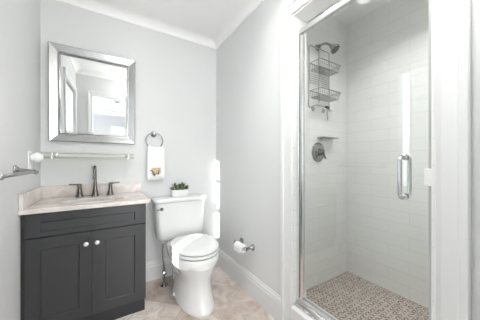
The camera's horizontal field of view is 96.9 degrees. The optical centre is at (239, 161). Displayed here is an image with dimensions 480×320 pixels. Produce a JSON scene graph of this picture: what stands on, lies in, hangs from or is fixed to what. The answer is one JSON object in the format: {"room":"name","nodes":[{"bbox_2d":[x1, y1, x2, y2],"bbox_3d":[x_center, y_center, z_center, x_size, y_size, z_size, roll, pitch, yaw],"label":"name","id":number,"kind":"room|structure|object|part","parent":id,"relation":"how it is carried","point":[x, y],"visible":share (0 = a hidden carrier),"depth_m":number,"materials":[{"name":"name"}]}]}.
{"room":"bathroom","nodes":[
{"label":"bathroom","id":0,"kind":"room"},
{"bbox_2d":[0,0,39,319],"bbox_3d":[-0.962,-0.097,0.614,0.100,2.500,2.378,0,0,-32],"label":"wall","id":1,"kind":"structure","parent":0,"point":[19,19],"depth_m":1.19,"materials":[{"name":"paint"}]},
{"bbox_2d":[0,165,38,179],"bbox_3d":[-1.090,0.048,1.010,0.100,0.056,0.541,0,0,-32],"label":"towel bar","id":2,"kind":"object","parent":1,"relation":"attached to","point":[17,171],"visible":1,"depth_m":1.10,"materials":[{"name":"silver metal"}]},
{"bbox_3d":[-0.962,0.048,0.804,0.100,0.056,0.056,0,0,-32],"label":"post","id":3,"kind":"part","parent":2,"relation":"part of","materials":[{"name":"silver metal"}]},
{"bbox_3d":[-1.218,0.048,1.216,0.100,0.056,0.056,0,0,-32],"label":"post","id":4,"kind":"part","parent":2,"relation":"part of","materials":[{"name":"silver metal"}]},
{"bbox_2d":[28,151,32,168],"bbox_3d":[-1.399,0.000,1.421,0.009,0.137,0.080,0,0,-32],"label":"wall outlet","id":5,"kind":"object","parent":1,"relation":"attached to","point":[30,163],"visible":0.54,"depth_m":1.40,"materials":[{"name":"white plastic"}]},
{"bbox_2d":[30,152,43,161],"bbox_3d":[-1.369,-0.029,1.440,0.060,0.066,0.066,0,0,-32],"label":"night light","id":6,"kind":"object","parent":5,"relation":"attached to","point":[37,157],"visible":1,"depth_m":1.42,"materials":[{"name":"white plastic"}]},
{"bbox_2d":[40,0,215,261],"bbox_3d":[-0.930,-0.097,2.092,1.715,2.500,0.100,0,0,-32],"label":"wall","id":7,"kind":"structure","parent":0,"point":[175,78],"depth_m":2.06,"materials":[{"name":"paint"}]},
{"bbox_2d":[39,152,133,158],"bbox_3d":[-1.231,-0.044,1.765,0.620,0.052,0.136,0,0,-32],"label":"glass shelf","id":8,"kind":"object","parent":7,"relation":"attached to","point":[52,155],"visible":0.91,"depth_m":1.70,"materials":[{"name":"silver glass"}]},
{"bbox_3d":[-1.203,-0.062,1.716,0.615,0.009,0.010,0,0,-32],"label":"rail","id":9,"kind":"part","parent":8,"relation":"part of","materials":[{"name":"silver metal"}]},
{"bbox_2d":[41,182,140,197],"bbox_3d":[-1.241,0.239,1.828,0.706,0.092,0.019,0,0,-32],"label":"backsplash","id":10,"kind":"structure","parent":7,"relation":"attached to","point":[87,189],"depth_m":1.79,"materials":[{"name":"stone"}]},
{"bbox_2d":[48,41,134,143],"bbox_3d":[-1.228,-0.542,1.812,0.603,0.763,0.060,0,0,-32],"label":"wall mirror","id":11,"kind":"object","parent":7,"relation":"attached to","point":[92,94],"visible":1,"depth_m":1.79,"materials":[{"name":"silver metal"}]},
{"bbox_2d":[60,53,126,136],"bbox_3d":[-1.230,-0.542,1.815,0.475,0.634,0.006,0,2,-32],"label":"mirror glass","id":12,"kind":"object","parent":11,"relation":"attached to","point":[93,90],"depth_m":1.80,"materials":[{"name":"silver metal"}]},
{"bbox_2d":[56,0,215,48],"bbox_3d":[-0.887,-1.315,2.009,1.500,0.062,0.087,0,0,-32],"label":"trim","id":13,"kind":"structure","parent":7,"relation":"attached to","point":[97,6],"depth_m":1.99,"materials":[{"name":"paint"}]},
{"bbox_2d":[145,131,162,145],"bbox_3d":[-0.831,-0.206,2.059,0.162,0.177,0.060,0,0,-32],"label":"towel ring","id":14,"kind":"object","parent":7,"relation":"attached to","point":[153,134],"visible":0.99,"depth_m":2.06,"materials":[{"name":"silver metal"}]},
{"bbox_2d":[147,145,163,179],"bbox_3d":[-0.809,0.010,2.046,0.158,0.335,0.046,0,0,-32],"label":"hand towel","id":15,"kind":"object","parent":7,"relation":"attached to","point":[155,155],"visible":1,"depth_m":2.04,"materials":[{"name":"fabric"}]},
{"bbox_2d":[146,257,173,281],"bbox_3d":[-0.606,1.062,2.225,0.794,0.184,0.016,0,0,-32],"label":"baseboard","id":16,"kind":"structure","parent":7,"relation":"attached to","point":[154,268],"depth_m":2.09,"materials":[{"name":"paint"}]},
{"bbox_2d":[100,0,243,37],"bbox_3d":[-0.303,-1.397,1.082,1.715,0.100,2.478,0,0,-32],"label":"ceiling","id":17,"kind":"structure","parent":0,"point":[204,17],"depth_m":1.91,"materials":[{"name":"paint"}]},
{"bbox_2d":[115,264,275,319],"bbox_3d":[-0.350,1.204,1.053,1.604,0.100,2.478,0,0,-32],"label":"floor","id":18,"kind":"structure","parent":0,"point":[232,302],"depth_m":1.72,"materials":[{"name":"tile"}]},
{"bbox_2d":[21,203,145,319],"bbox_3d":[-1.122,0.735,1.624,0.690,0.838,0.489,0,0,-32],"label":"vanity cabinet","id":19,"kind":"object","parent":18,"relation":"on","point":[82,264],"visible":0.97,"depth_m":1.42,"materials":[{"name":"grey paint"}]},
{"bbox_3d":[-1.149,0.756,1.365,0.328,0.569,0.020,0,0,-32],"label":"door","id":20,"kind":"part","parent":19,"relation":"part of","materials":[{"name":"grey paint"}]},
{"bbox_2d":[18,182,150,214],"bbox_3d":[-1.112,0.253,1.632,0.718,0.121,0.488,0,0,-32],"label":"countertop","id":21,"kind":"structure","parent":19,"relation":"on","point":[43,199],"depth_m":1.62,"materials":[{"name":"stone"}]},
{"bbox_2d":[73,200,112,203],"bbox_3d":[-1.085,0.389,1.577,0.402,0.150,0.258,0,0,-32],"label":"sink basin","id":22,"kind":"object","parent":21,"relation":"in","point":[104,200],"visible":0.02,"depth_m":1.68,"materials":[{"name":"ceramic"}]},
{"bbox_2d":[69,165,119,197],"bbox_3d":[-1.174,0.158,1.727,0.347,0.256,0.150,0,0,-32],"label":"faucet","id":23,"kind":"object","parent":21,"relation":"on","point":[95,189],"visible":1,"depth_m":1.75,"materials":[{"name":"silver metal"}]},
{"bbox_3d":[-1.307,0.231,1.702,0.096,0.110,0.054,0,0,-32],"label":"handle","id":24,"kind":"part","parent":23,"relation":"part of","materials":[{"name":"silver metal"}]},
{"bbox_3d":[-1.176,0.158,1.726,0.054,0.256,0.150,0,0,-32],"label":"spout","id":25,"kind":"part","parent":23,"relation":"part of","materials":[{"name":"silver metal"}]},
{"bbox_3d":[-1.093,0.231,1.834,0.096,0.110,0.054,0,0,-32],"label":"handle","id":26,"kind":"part","parent":23,"relation":"part of","materials":[{"name":"silver metal"}]},
{"bbox_3d":[-1.007,0.393,1.454,0.664,0.146,0.020,0,0,-32],"label":"false drawer","id":27,"kind":"part","parent":19,"relation":"part of","materials":[{"name":"grey paint"}]},
{"bbox_3d":[-0.866,0.756,1.541,0.332,0.569,0.020,0,0,-32],"label":"door","id":28,"kind":"part","parent":19,"relation":"part of","materials":[{"name":"grey paint"}]},
{"bbox_2d":[160,241,167,286],"bbox_3d":[-0.707,0.941,1.982,0.068,0.425,0.074,0,0,-32],"label":"water supply line","id":29,"kind":"object","parent":18,"relation":"on","point":[164,284],"visible":0.94,"depth_m":1.98,"materials":[{"name":"silver metal"}]},
{"bbox_2d":[151,193,218,317],"bbox_3d":[-0.459,0.748,1.880,0.513,0.811,0.742,0,0,-32],"label":"toilet","id":30,"kind":"object","parent":18,"relation":"on","point":[178,221],"visible":1,"depth_m":1.76,"materials":[{"name":"ceramic"}]},
{"bbox_3d":[-0.598,0.560,2.104,0.489,0.357,0.205,0,0,-32],"label":"tank","id":31,"kind":"part","parent":30,"relation":"part of","materials":[{"name":"ceramic"}]},
{"bbox_3d":[-0.596,0.361,2.101,0.513,0.038,0.222,0,0,-32],"label":"tank lid","id":32,"kind":"part","parent":30,"relation":"part of","materials":[{"name":"ceramic"}]},
{"bbox_2d":[170,182,188,196],"bbox_3d":[-0.593,0.272,2.092,0.196,0.140,0.106,0,0,-32],"label":"potted succulent","id":33,"kind":"object","parent":30,"relation":"on","point":[182,191],"visible":1,"depth_m":2.06,"materials":[{"name":"green plant"}]},
{"bbox_2d":[170,189,187,196],"bbox_3d":[-0.594,0.308,2.091,0.170,0.068,0.106,0,0,-32],"label":"pot","id":34,"kind":"object","parent":33,"relation":"attached to","point":[174,192],"depth_m":2.04,"materials":[{"name":"ceramic"}]},
{"bbox_3d":[-0.436,0.948,1.885,0.380,0.412,0.727,0,0,-32],"label":"bowl","id":35,"kind":"part","parent":30,"relation":"part of","materials":[{"name":"ceramic"}]},
{"bbox_3d":[-0.378,0.723,1.792,0.382,0.023,0.467,0,0,-32],"label":"seat","id":36,"kind":"part","parent":30,"relation":"part of","materials":[{"name":"ceramic"}]},
{"bbox_3d":[-0.378,0.691,1.792,0.380,0.028,0.467,0,0,-32],"label":"seat lid","id":37,"kind":"part","parent":30,"relation":"part of","materials":[{"name":"ceramic"}]},
{"bbox_2d":[306,12,346,289],"bbox_3d":[0.688,-0.112,2.024,0.962,2.630,0.100,0,0,-32],"label":"wall","id":38,"kind":"structure","parent":0,"point":[326,180],"depth_m":2.06,"materials":[{"name":"tile"}]},
{"bbox_2d":[312,142,326,161],"bbox_3d":[0.753,-0.086,1.957,0.184,0.184,0.082,0,0,-32],"label":"shower valve","id":39,"kind":"object","parent":38,"relation":"attached to","point":[318,151],"visible":1,"depth_m":1.96,"materials":[{"name":"silver metal"}]},
{"bbox_3d":[0.758,-0.068,1.949,0.060,0.098,0.062,0,0,-32],"label":"lever","id":40,"kind":"part","parent":39,"relation":"part of","materials":[{"name":"silver metal"}]},
{"bbox_2d":[315,42,339,53],"bbox_3d":[0.791,-1.022,1.911,0.087,0.144,0.207,0,0,-35],"label":"shower head","id":41,"kind":"object","parent":38,"relation":"attached to","point":[334,48],"visible":0.95,"depth_m":1.87},
{"bbox_2d":[308,44,340,112],"bbox_3d":[0.763,-0.776,1.930,0.319,0.631,0.138,0,0,-32],"label":"shower caddy","id":42,"kind":"object","parent":41,"relation":"hanging from","point":[310,63],"visible":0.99,"depth_m":1.92,"materials":[{"name":"metal"}]},
{"bbox_3d":[0.735,-0.791,1.972,0.298,0.600,0.011,0,0,-32],"label":"hanger frame","id":43,"kind":"part","parent":42,"relation":"part of","materials":[{"name":"metal"}]},
{"bbox_2d":[310,87,340,101],"bbox_3d":[0.773,-0.600,1.925,0.288,0.066,0.120,0,0,-32],"label":"basket","id":44,"kind":"object","parent":42,"relation":"on","point":[325,96],"depth_m":1.91,"materials":[{"name":"metal"}]},
{"bbox_2d":[310,58,340,75],"bbox_3d":[0.773,-0.847,1.925,0.288,0.066,0.120,0,0,-32],"label":"basket","id":45,"kind":"object","parent":42,"relation":"on","point":[330,70],"depth_m":1.92,"materials":[{"name":"metal"}]},
{"bbox_3d":[0.766,-1.046,1.930,0.023,0.072,0.148,0,0,-37],"label":"arm","id":46,"kind":"part","parent":41,"relation":"part of","materials":[{"name":"silver metal"}]},
{"bbox_2d":[317,136,337,140],"bbox_3d":[0.832,-0.212,2.012,0.225,0.032,0.072,0,0,-32],"label":"soap dish","id":47,"kind":"object","parent":38,"relation":"attached to","point":[323,138],"visible":1,"depth_m":2.00,"materials":[{"name":"silver metal"}]},
{"bbox_2d":[317,136,337,138],"bbox_3d":[0.832,-0.224,2.012,0.225,0.010,0.072,0,0,-32],"label":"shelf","id":48,"kind":"object","parent":47,"relation":"on","point":[323,137],"depth_m":1.98,"materials":[{"name":"silver metal"}]},
{"bbox_2d":[216,0,479,319],"bbox_3d":[0.403,-0.097,1.462,0.115,2.500,2.378,0,0,-32],"label":"wall","id":49,"kind":"structure","parent":0,"point":[248,62],"depth_m":1.76,"materials":[{"name":"paint"}]},
{"bbox_2d":[213,0,263,48],"bbox_3d":[0.286,-1.315,1.459,0.087,0.062,2.258,0,0,-32],"label":"trim","id":50,"kind":"structure","parent":49,"relation":"attached to","point":[247,7],"depth_m":1.99,"materials":[{"name":"paint"}]},
{"bbox_2d":[233,238,254,250],"bbox_3d":[0.027,0.736,1.877,0.086,0.056,0.232,0,0,-32],"label":"toilet paper holder","id":51,"kind":"object","parent":49,"relation":"attached to","point":[251,247],"visible":0.76,"depth_m":1.81,"materials":[{"name":"silver metal"}]},
{"bbox_2d":[234,241,246,252],"bbox_3d":[0.002,0.747,1.863,0.068,0.069,0.110,0,0,-32],"label":"toilet paper roll","id":52,"kind":"object","parent":51,"relation":"on","point":[238,246],"visible":0.91,"depth_m":1.83,"materials":[{"name":"white paper"}]},
{"bbox_3d":[0.074,0.736,1.802,0.086,0.056,0.056,0,0,-32],"label":"post","id":53,"kind":"part","parent":51,"relation":"part of","materials":[{"name":"silver metal"}]},
{"bbox_2d":[217,249,280,319],"bbox_3d":[0.008,1.062,1.974,0.016,0.184,1.090,0,0,-32],"label":"baseboard","id":54,"kind":"structure","parent":49,"relation":"attached to","point":[260,292],"depth_m":1.80,"materials":[{"name":"paint"}]},
{"bbox_2d":[291,299,337,319],"bbox_3d":[0.593,1.056,1.147,0.165,0.195,0.717,0,0,-32],"label":"shower curb","id":55,"kind":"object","parent":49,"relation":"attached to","point":[296,313],"depth_m":1.36,"materials":[{"name":"marble"}]},
{"bbox_2d":[294,0,431,319],"bbox_3d":[0.586,0.038,1.142,0.113,1.840,0.715,0,0,-32],"label":"shower door","id":56,"kind":"structure","parent":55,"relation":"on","point":[342,4],"depth_m":1.40,"materials":[{"name":"silver glass"}]},
{"bbox_3d":[0.400,0.038,1.434,0.032,1.770,0.022,0,0,-32],"label":"jamb post","id":57,"kind":"part","parent":56,"relation":"part of","materials":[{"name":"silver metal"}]},
{"bbox_3d":[0.573,0.943,1.134,0.059,0.030,0.715,0,0,-32],"label":"sill rail","id":58,"kind":"part","parent":56,"relation":"part of","materials":[{"name":"silver metal"}]},
{"bbox_3d":[0.593,0.911,1.129,0.020,0.019,0.648,0,0,-32],"label":"rail","id":59,"kind":"part","parent":56,"relation":"part of","materials":[{"name":"silver metal"}]},
{"bbox_3d":[0.582,-0.865,1.139,0.030,0.036,0.715,0,0,-32],"label":"header rail","id":60,"kind":"part","parent":56,"relation":"part of","materials":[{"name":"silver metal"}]},
{"bbox_3d":[0.693,0.068,0.912,0.052,0.198,0.026,0,0,-32],"label":"pull handle","id":61,"kind":"part","parent":56,"relation":"part of","materials":[{"name":"silver metal"}]},
{"bbox_3d":[0.744,0.068,0.945,0.052,0.198,0.026,0,0,-32],"label":"pull handle","id":62,"kind":"part","parent":56,"relation":"part of","materials":[{"name":"silver metal"}]},
{"bbox_2d":[281,0,470,319],"bbox_3d":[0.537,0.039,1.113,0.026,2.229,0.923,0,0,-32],"label":"trim","id":63,"kind":"structure","parent":49,"relation":"attached to","point":[452,18],"depth_m":0.77,"materials":[{"name":"paint"}]},
{"bbox_2d":[322,0,390,24],"bbox_3d":[1.065,-1.466,1.512,1.062,0.080,1.367,0,0,-32],"label":"ceiling","id":64,"kind":"structure","parent":0,"point":[357,9],"depth_m":2.00,"materials":[{"name":"paint"}]},
{"bbox_2d":[306,272,428,319],"bbox_3d":[1.022,1.179,1.486,0.962,0.050,1.167,0,0,-32],"label":"floor","id":65,"kind":"structure","parent":0,"point":[345,296],"depth_m":1.75,"materials":[{"name":"tile"}]},
{"bbox_2d":[347,0,428,308],"bbox_3d":[1.473,-0.112,1.766,0.100,2.630,1.367,0,0,-32],"label":"wall","id":66,"kind":"structure","parent":0,"point":[388,46],"depth_m":1.90,"materials":[{"name":"tile"}]}
]}

